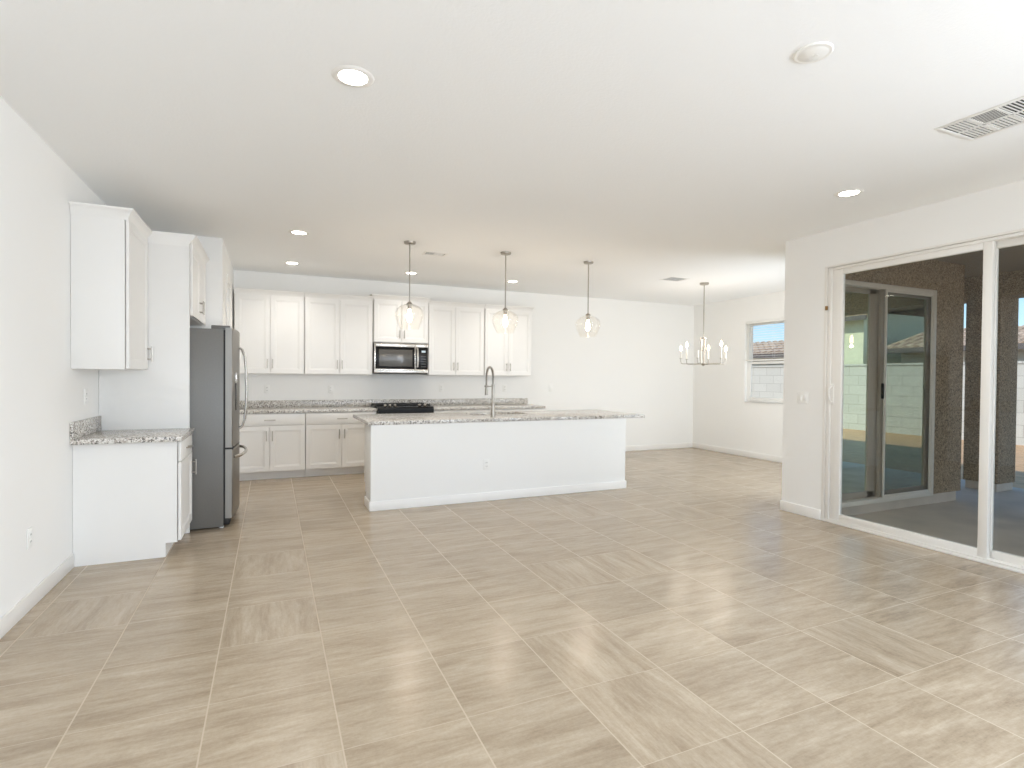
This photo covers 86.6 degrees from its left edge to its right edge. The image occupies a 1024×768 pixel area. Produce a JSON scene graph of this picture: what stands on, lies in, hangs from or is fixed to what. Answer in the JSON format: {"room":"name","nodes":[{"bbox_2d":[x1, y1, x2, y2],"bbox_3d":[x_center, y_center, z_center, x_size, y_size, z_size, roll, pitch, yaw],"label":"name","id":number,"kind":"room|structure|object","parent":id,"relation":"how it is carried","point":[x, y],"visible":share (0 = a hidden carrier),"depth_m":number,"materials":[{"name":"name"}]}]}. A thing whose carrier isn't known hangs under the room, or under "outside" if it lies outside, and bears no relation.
{"room":"open-plan kitchen","nodes":[
{"label":"open-plan kitchen","id":0,"kind":"room"},
{"bbox_2d":[0,96,105,617],"bbox_3d":[-2.241,-0.069,1.685,0.150,2.820,12.200,0,1,-24],"label":"wall","id":1,"kind":"structure","parent":0,"point":[41,394],"depth_m":3.23,"materials":[{"name":"white paint"}]},
{"bbox_2d":[27,527,32,549],"bbox_3d":[-2.815,0.899,3.172,0.010,0.116,0.072,0,1,-24],"label":"wall outlet","id":2,"kind":"object","parent":1,"relation":"attached to","point":[30,530],"visible":1,"depth_m":3.16,"materials":[{"name":"white plastic"}]},
{"bbox_2d":[0,553,73,638],"bbox_3d":[-1.443,1.320,0.081,0.013,0.100,8.275,0,1,-24],"label":"baseboard","id":3,"kind":"structure","parent":1,"relation":"attached to","point":[15,614],"depth_m":3.21,"materials":[{"name":"paint"}]},
{"bbox_2d":[84,389,87,403],"bbox_3d":[-3.234,0.095,4.122,0.010,0.116,0.072,0,1,-24],"label":"wall outlet","id":4,"kind":"object","parent":1,"relation":"attached to","point":[85,390],"visible":1,"depth_m":4.11,"materials":[{"name":"white plastic"}]},
{"bbox_2d":[70,416,101,439],"bbox_3d":[-3.231,0.325,4.126,0.020,0.121,0.702,0,1,-24],"label":"backsplash","id":5,"kind":"structure","parent":1,"relation":"attached to","point":[84,427],"depth_m":4.06,"materials":[{"name":"stone"}]},
{"bbox_2d":[68,201,152,369],"bbox_3d":[-3.054,-0.693,4.180,0.380,1.163,0.712,0,1,-24],"label":"upper cabinet","id":6,"kind":"object","parent":1,"relation":"attached to","point":[109,244],"visible":1,"depth_m":3.90,"materials":[{"name":"paint"}]},
{"bbox_2d":[190,236,208,325],"bbox_3d":[-3.275,-0.950,5.076,0.700,0.700,1.040,0,1,-24],"label":"upper cabinet","id":7,"kind":"object","parent":1,"relation":"attached to","point":[199,258],"visible":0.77,"depth_m":5.11,"materials":[{"name":"paint"}]},
{"bbox_2d":[190,236,233,328],"bbox_3d":[-3.834,-0.148,6.470,0.817,2.820,1.900,0,1,-24],"label":"cabinet","id":8,"kind":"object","parent":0,"point":[219,264],"depth_m":5.73,"materials":[{"name":"white paint"}]},
{"bbox_2d":[226,274,231,327],"bbox_3d":[-3.442,0.000,6.520,0.091,2.530,0.710,0,1,-24],"label":"door","id":9,"kind":"structure","parent":8,"relation":"in","point":[228,282],"depth_m":6.34,"materials":[{"name":"paint"}]},
{"bbox_2d":[234,270,693,445],"bbox_3d":[-0.472,-0.156,9.072,9.075,2.820,0.130,0,1,-24],"label":"wall","id":10,"kind":"structure","parent":0,"point":[629,364],"depth_m":9.65,"materials":[{"name":"white paint"}]},
{"bbox_2d":[264,385,269,392],"bbox_3d":[-3.462,0.073,7.672,0.072,0.116,0.010,0,1,-24],"label":"wall outlet","id":11,"kind":"object","parent":10,"relation":"attached to","point":[266,387],"visible":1,"depth_m":7.67,"materials":[{"name":"white plastic"}]},
{"bbox_2d":[234,287,304,373],"bbox_3d":[-3.354,-0.713,7.524,0.878,1.145,0.344,0,1,-24],"label":"upper cabinet","id":12,"kind":"object","parent":10,"relation":"attached to","point":[269,323],"visible":0.94,"depth_m":7.40,"materials":[{"name":"paint"}]},
{"bbox_2d":[328,385,332,392],"bbox_3d":[-2.679,0.076,8.020,0.072,0.116,0.010,0,1,-24],"label":"wall outlet","id":13,"kind":"object","parent":10,"relation":"attached to","point":[330,387],"visible":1,"depth_m":8.02,"materials":[{"name":"white plastic"}]},
{"bbox_2d":[240,399,421,407],"bbox_3d":[-2.633,0.285,8.037,2.648,0.102,0.020,0,1,-24],"label":"backsplash","id":14,"kind":"structure","parent":10,"relation":"attached to","point":[265,403],"depth_m":7.94,"materials":[{"name":"stone"}]},
{"bbox_2d":[304,292,372,374],"bbox_3d":[-2.520,-0.711,7.894,0.938,1.145,0.344,0,1,-24],"label":"upper cabinet","id":15,"kind":"object","parent":10,"relation":"attached to","point":[338,328],"visible":0.94,"depth_m":7.76,"materials":[{"name":"paint"}]},
{"bbox_2d":[369,293,431,343],"bbox_3d":[-1.703,-0.967,8.236,0.898,0.700,0.374,0,1,-24],"label":"upper cabinet","id":16,"kind":"object","parent":10,"relation":"attached to","point":[386,329],"visible":0.87,"depth_m":8.08,"materials":[{"name":"paint"}]},
{"bbox_2d":[373,342,427,373],"bbox_3d":[-1.702,-0.379,8.221,0.806,0.457,0.416,0,1,-24],"label":"microwave","id":17,"kind":"object","parent":16,"relation":"attached to","point":[388,358],"visible":0.97,"depth_m":8.08,"materials":[{"name":"silver metal"}]},
{"bbox_2d":[423,300,484,375],"bbox_3d":[-0.913,-0.708,8.607,0.915,1.145,0.344,0,1,-24],"label":"upper cabinet","id":18,"kind":"object","parent":10,"relation":"attached to","point":[455,329],"visible":0.91,"depth_m":8.48,"materials":[{"name":"paint"}]},
{"bbox_2d":[422,398,527,404],"bbox_3d":[-0.576,0.290,8.950,1.852,0.102,0.020,0,1,-24],"label":"backsplash","id":19,"kind":"structure","parent":10,"relation":"attached to","point":[476,401],"depth_m":8.93,"materials":[{"name":"stone"}]},
{"bbox_2d":[484,304,534,375],"bbox_3d":[-0.091,-0.706,8.972,0.873,1.145,0.344,0,1,-24],"label":"upper cabinet","id":20,"kind":"object","parent":10,"relation":"attached to","point":[507,350],"visible":0.91,"depth_m":8.84,"materials":[{"name":"paint"}]},
{"bbox_2d":[625,442,692,450],"bbox_3d":[1.941,1.210,10.088,3.635,0.100,0.013,0,1,-24],"label":"baseboard","id":21,"kind":"structure","parent":10,"relation":"attached to","point":[672,445],"depth_m":10.47,"materials":[{"name":"paint"}]},
{"bbox_2d":[0,447,1023,767],"bbox_3d":[1.891,1.400,3.555,9.225,0.100,12.220,0,1,-24],"label":"floor","id":22,"kind":"structure","parent":0,"point":[677,616],"depth_m":2.83,"materials":[{"name":"tile"}]},
{"bbox_2d":[73,434,196,566],"bbox_3d":[-2.933,0.863,4.297,0.702,0.874,0.640,0,1,-24],"label":"base cabinet","id":23,"kind":"object","parent":22,"relation":"on","point":[132,501],"visible":0.91,"depth_m":4.00,"materials":[{"name":"paint"}]},
{"bbox_2d":[70,416,194,444],"bbox_3d":[-2.928,0.345,4.261,0.682,0.159,0.702,0,1,-24],"label":"countertop","id":24,"kind":"structure","parent":23,"relation":"on","point":[88,431],"depth_m":4.06,"materials":[{"name":"stone"}]},
{"bbox_2d":[99,231,195,532],"bbox_3d":[-3.069,0.004,4.586,0.685,2.582,0.045,0,1,-24],"label":"panel","id":25,"kind":"object","parent":22,"relation":"on","point":[157,396],"visible":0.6,"depth_m":4.61,"materials":[{"name":"paint"}]},
{"bbox_2d":[190,325,247,529],"bbox_3d":[-3.045,0.378,5.140,0.980,1.819,0.905,0,1,-24],"label":"refrigerator","id":26,"kind":"object","parent":22,"relation":"on","point":[215,351],"visible":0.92,"depth_m":4.83,"materials":[{"name":"silver metal"}]},
{"bbox_2d":[239,413,304,480],"bbox_3d":[-3.291,0.817,7.368,0.878,0.874,0.679,0,1,-24],"label":"base cabinet","id":27,"kind":"object","parent":22,"relation":"on","point":[274,442],"visible":0.88,"depth_m":7.12,"materials":[{"name":"paint"}]},
{"bbox_2d":[240,399,421,413],"bbox_3d":[-2.500,0.310,7.737,2.648,0.140,0.677,0,1,-24],"label":"countertop","id":28,"kind":"structure","parent":27,"relation":"on","point":[265,406],"depth_m":7.74,"materials":[{"name":"stone"}]},
{"bbox_2d":[305,411,376,476],"bbox_3d":[-2.458,0.819,7.738,0.938,0.874,0.679,0,1,-24],"label":"base cabinet","id":29,"kind":"object","parent":22,"relation":"on","point":[334,441],"visible":0.88,"depth_m":7.43,"materials":[{"name":"paint"}]},
{"bbox_2d":[370,403,433,413],"bbox_3d":[-1.642,0.755,8.070,0.797,0.966,0.721,0,1,-24],"label":"range","id":30,"kind":"object","parent":22,"relation":"on","point":[382,408],"visible":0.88,"depth_m":7.81,"materials":[{"name":"black metal"}]},
{"bbox_2d":[434,409,490,412],"bbox_3d":[-0.858,0.823,8.447,0.915,0.874,0.679,0,1,-24],"label":"base cabinet","id":31,"kind":"object","parent":22,"relation":"on","point":[483,410],"visible":0.11,"depth_m":8.16,"materials":[{"name":"paint"}]},
{"bbox_2d":[422,398,545,409],"bbox_3d":[-0.443,0.314,8.650,1.852,0.140,0.677,0,1,-24],"label":"countertop","id":32,"kind":"structure","parent":31,"relation":"on","point":[476,403],"depth_m":8.73,"materials":[{"name":"stone"}]},
{"bbox_2d":[364,418,625,511],"bbox_3d":[-0.234,0.851,6.658,3.147,0.876,1.131,0,1,-24],"label":"kitchen island","id":33,"kind":"object","parent":22,"relation":"on","point":[406,465],"visible":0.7,"depth_m":6.05,"materials":[{"name":"white paint"}]},
{"bbox_2d":[483,459,489,469],"bbox_3d":[-0.282,0.893,6.027,0.072,0.116,0.010,0,1,-24],"label":"wall outlet","id":34,"kind":"object","parent":33,"relation":"attached to","point":[486,465],"visible":1,"depth_m":6.03,"materials":[{"name":"white plastic"}]},
{"bbox_2d":[353,409,644,424],"bbox_3d":[-0.112,0.395,6.700,3.440,0.038,1.115,0,1,-24],"label":"island countertop","id":35,"kind":"structure","parent":33,"relation":"on","point":[500,416],"depth_m":6.39,"materials":[{"name":"stone"}]},
{"bbox_2d":[484,366,494,416],"bbox_3d":[-0.296,0.085,6.328,0.138,0.589,0.264,0,1,-24],"label":"faucet","id":36,"kind":"object","parent":35,"relation":"on","point":[486,386],"visible":1,"depth_m":6.24,"materials":[{"name":"silver metal"}]},
{"bbox_2d":[495,408,543,410],"bbox_3d":[-0.022,0.824,8.818,0.905,0.874,0.679,0,1,-24],"label":"base cabinet","id":37,"kind":"object","parent":22,"relation":"on","point":[538,409],"visible":0.06,"depth_m":8.55,"materials":[{"name":"paint"}]},
{"bbox_2d":[0,0,1023,305],"bbox_3d":[1.919,-1.550,3.505,9.225,0.160,12.200,0,1,-24],"label":"ceiling","id":38,"kind":"structure","parent":0,"point":[647,142],"depth_m":3.08,"materials":[{"name":"white paint"}]},
{"bbox_2d":[284,261,299,264],"bbox_3d":[-2.828,-1.554,6.980,0.200,0.006,0.200,0,1,-24],"label":"recessed light","id":39,"kind":"object","parent":38,"relation":"in","point":[286,262],"visible":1,"depth_m":6.95,"materials":[{"name":"paint"}]},
{"bbox_2d":[288,230,309,234],"bbox_3d":[-2.149,-1.528,5.481,0.200,0.006,0.200,0,1,-24],"label":"recessed light","id":40,"kind":"object","parent":38,"relation":"in","point":[296,232],"visible":1,"depth_m":5.47,"materials":[{"name":"paint"}]},
{"bbox_2d":[331,65,373,87],"bbox_3d":[-0.765,-1.477,2.615,0.200,0.006,0.200,0,1,-24],"label":"recessed light","id":41,"kind":"object","parent":38,"relation":"in","point":[353,76],"visible":1,"depth_m":2.61,"materials":[{"name":"paint"}]},
{"bbox_2d":[394,240,420,328],"bbox_3d":[-1.101,-1.059,5.839,0.316,0.935,0.316,0,1,-24],"label":"pendant light","id":42,"kind":"object","parent":38,"relation":"hanging from","point":[408,242],"visible":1,"depth_m":5.83,"materials":[{"name":"silver metal"}]},
{"bbox_2d":[422,251,448,256],"bbox_3d":[-0.905,-1.530,6.388,0.280,0.005,0.180,0,1,-24],"label":"ceiling vent","id":43,"kind":"object","parent":38,"relation":"in","point":[425,252],"visible":1,"depth_m":6.37,"materials":[{"name":"white plastic"}]},
{"bbox_2d":[492,251,518,330],"bbox_3d":[-0.076,-1.057,6.299,0.316,0.935,0.316,0,1,-24],"label":"pendant light","id":44,"kind":"object","parent":38,"relation":"hanging from","point":[505,253],"visible":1,"depth_m":6.29,"materials":[{"name":"silver metal"}]},
{"bbox_2d":[506,280,518,282],"bbox_3d":[0.012,-1.547,8.206,0.200,0.006,0.200,0,1,-24],"label":"recessed light","id":45,"kind":"object","parent":38,"relation":"in","point":[509,281],"visible":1,"depth_m":8.19,"materials":[{"name":"paint"}]},
{"bbox_2d":[575,261,600,333],"bbox_3d":[0.950,-1.055,6.771,0.316,0.935,0.316,0,1,-24],"label":"pendant light","id":46,"kind":"object","parent":38,"relation":"hanging from","point":[588,263],"visible":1,"depth_m":6.76,"materials":[{"name":"silver metal"}]},
{"bbox_2d":[659,277,690,281],"bbox_3d":[2.365,-1.524,7.894,0.340,0.005,0.280,0,1,-24],"label":"ceiling vent","id":47,"kind":"object","parent":38,"relation":"in","point":[676,279],"visible":1,"depth_m":7.91,"materials":[{"name":"white plastic"}]},
{"bbox_2d":[679,282,726,365],"bbox_3d":[2.898,-0.899,8.207,0.645,1.256,0.713,0,1,-24],"label":"chandelier","id":48,"kind":"object","parent":38,"relation":"hanging from","point":[701,283],"visible":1,"depth_m":8.20,"materials":[{"name":"silver metal"}]},
{"bbox_2d":[793,42,833,63],"bbox_3d":[1.326,-1.454,2.392,0.160,0.010,0.160,0,1,-24],"label":"smoke detector","id":49,"kind":"object","parent":38,"relation":"attached to","point":[817,51],"visible":1,"depth_m":2.38,"materials":[{"name":"white plastic"}]},
{"bbox_2d":[834,188,863,196],"bbox_3d":[2.598,-1.471,4.186,0.200,0.006,0.200,0,1,-24],"label":"recessed light","id":50,"kind":"object","parent":38,"relation":"in","point":[855,191],"visible":1,"depth_m":4.17,"materials":[{"name":"paint"}]},
{"bbox_2d":[934,96,1023,140],"bbox_3d":[2.720,-1.452,2.869,0.365,0.005,0.685,0,1,-24],"label":"ceiling vent","id":51,"kind":"object","parent":38,"relation":"in","point":[1009,114],"visible":1,"depth_m":3.02,"materials":[{"name":"white plastic"}]},
{"bbox_2d":[693,291,784,456],"bbox_3d":[4.539,-0.112,8.842,0.100,2.820,4.354,0,1,-24],"label":"wall","id":52,"kind":"structure","parent":0,"point":[721,416],"depth_m":9.92,"materials":[{"name":"white paint"}]},
{"bbox_2d":[693,443,781,462],"bbox_3d":[4.479,1.248,8.832,0.013,0.100,4.341,0,1,-24],"label":"baseboard","id":53,"kind":"structure","parent":52,"relation":"attached to","point":[695,445],"depth_m":9.73,"materials":[{"name":"paint"}]},
{"bbox_2d":[744,321,783,404],"bbox_3d":[4.414,-0.371,9.129,0.126,1.439,1.160,0,1,-24],"label":"window","id":54,"kind":"structure","parent":52,"relation":"in","point":[777,401],"depth_m":9.58,"materials":[{"name":"white plastic"}]},
{"bbox_2d":[746,318,783,360],"bbox_3d":[4.395,-0.743,9.114,0.050,0.692,1.136,0,1,-24],"label":"window blind","id":55,"kind":"object","parent":54,"relation":"attached to","point":[778,319],"visible":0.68,"depth_m":9.26,"materials":[{"name":"white plastic"}]},
{"bbox_2d":[782,180,1023,519],"bbox_3d":[4.491,-0.021,2.219,0.150,2.820,7.716,0,1,-24],"label":"wall","id":56,"kind":"structure","parent":0,"point":[1000,209],"depth_m":5.35,"materials":[{"name":"white paint"}]},
{"bbox_2d":[780,500,820,519],"bbox_3d":[4.482,1.338,2.328,0.253,0.100,7.579,0,1,-24],"label":"baseboard","id":57,"kind":"structure","parent":56,"relation":"attached to","point":[806,511],"depth_m":5.51,"materials":[{"name":"paint"}]},
{"bbox_2d":[797,392,807,402],"bbox_3d":[2.945,0.136,5.505,0.010,0.116,0.120,0,1,-24],"label":"light switch","id":58,"kind":"object","parent":56,"relation":"attached to","point":[802,397],"visible":1,"depth_m":5.50,"materials":[{"name":"white plastic"}]},
{"bbox_2d":[821,228,1023,573],"bbox_3d":[3.579,0.117,4.202,0.188,2.475,2.455,0,1,-24],"label":"door","id":59,"kind":"structure","parent":56,"relation":"in","point":[834,317],"depth_m":4.44,"materials":[{"name":"white plastic"}]},
{"bbox_2d":[845,260,964,493],"bbox_3d":[4.863,-0.065,4.919,2.720,2.800,12.050,0,1,-24],"label":"wall","id":60,"kind":"structure","parent":0,"point":[947,278],"depth_m":6.55,"materials":[{"name":"brown paint"}]},
{"bbox_2d":[842,279,936,507],"bbox_3d":[4.085,0.106,6.087,1.965,2.428,0.130,0,1,-24],"label":"door","id":61,"kind":"structure","parent":60,"relation":"in","point":[890,330],"depth_m":6.14,"materials":[{"name":"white glass"}]},
{"bbox_2d":[841,491,955,515],"bbox_3d":[4.861,1.446,4.873,2.725,0.220,11.920,0,1,-24],"label":"trim","id":62,"kind":"structure","parent":60,"relation":"attached to","point":[947,496],"depth_m":6.26,"materials":[{"name":"concrete"}]},
{"bbox_2d":[850,479,1023,556],"bbox_3d":[6.132,1.552,4.060,4.390,0.150,7.600,0,1,-24],"label":"patio slab","id":63,"kind":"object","parent":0,"point":[956,520],"visible":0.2,"depth_m":5.79,"materials":[{"name":"concrete"}]},
{"bbox_2d":[963,296,1018,491],"bbox_3d":[6.537,0.134,7.421,0.430,2.600,0.400,0,1,-24],"label":"column","id":64,"kind":"structure","parent":63,"relation":"on","point":[1008,307],"depth_m":7.30,"materials":[{"name":"brown paint"}]},
{"bbox_2d":[930,245,1023,277],"bbox_3d":[6.258,-1.512,4.063,4.570,0.180,7.600,0,1,-24],"label":"ceiling","id":65,"kind":"structure","parent":0,"point":[1010,258],"depth_m":6.42,"materials":[{"name":"paint"}]},
{"label":"outside","id":66,"kind":"structure","parent":0,"visible":0},
{"bbox_2d":[961,440,1023,488],"bbox_3d":[9.385,1.672,9.663,65.000,0.310,70.000,0,1,-24],"label":"ground","id":67,"kind":"structure","parent":66,"point":[1019,458],"depth_m":9.96,"materials":[{"name":"soil"}]},
{"bbox_2d":[751,361,1023,445],"bbox_3d":[13.325,0.530,11.391,0.260,2.110,50.000,0,1,-24],"label":"wall","id":68,"kind":"structure","parent":67,"relation":"on","point":[767,381],"depth_m":19.48,"materials":[{"name":"white concrete"}]},
{"bbox_2d":[752,325,1023,365],"bbox_3d":[16.016,-0.197,16.894,5.020,3.357,26.100,0,1,-24],"label":"house","id":69,"kind":"structure","parent":67,"relation":"on","point":[773,349],"depth_m":22.81,"materials":[{"name":"beige paint"}]},
{"bbox_3d":[9.185,0.238,1.453,0.430,2.600,0.400,0,1,-24],"label":"column","id":70,"kind":"structure","parent":0,"visible":0},
{"bbox_2d":[964,270,1023,303],"bbox_3d":[6.070,-1.268,3.956,4.100,0.308,7.550,0,1,-24],"label":"beam","id":71,"kind":"structure","parent":70,"relation":"on","point":[1011,284],"depth_m":7.12,"materials":[{"name":"brown paint"}]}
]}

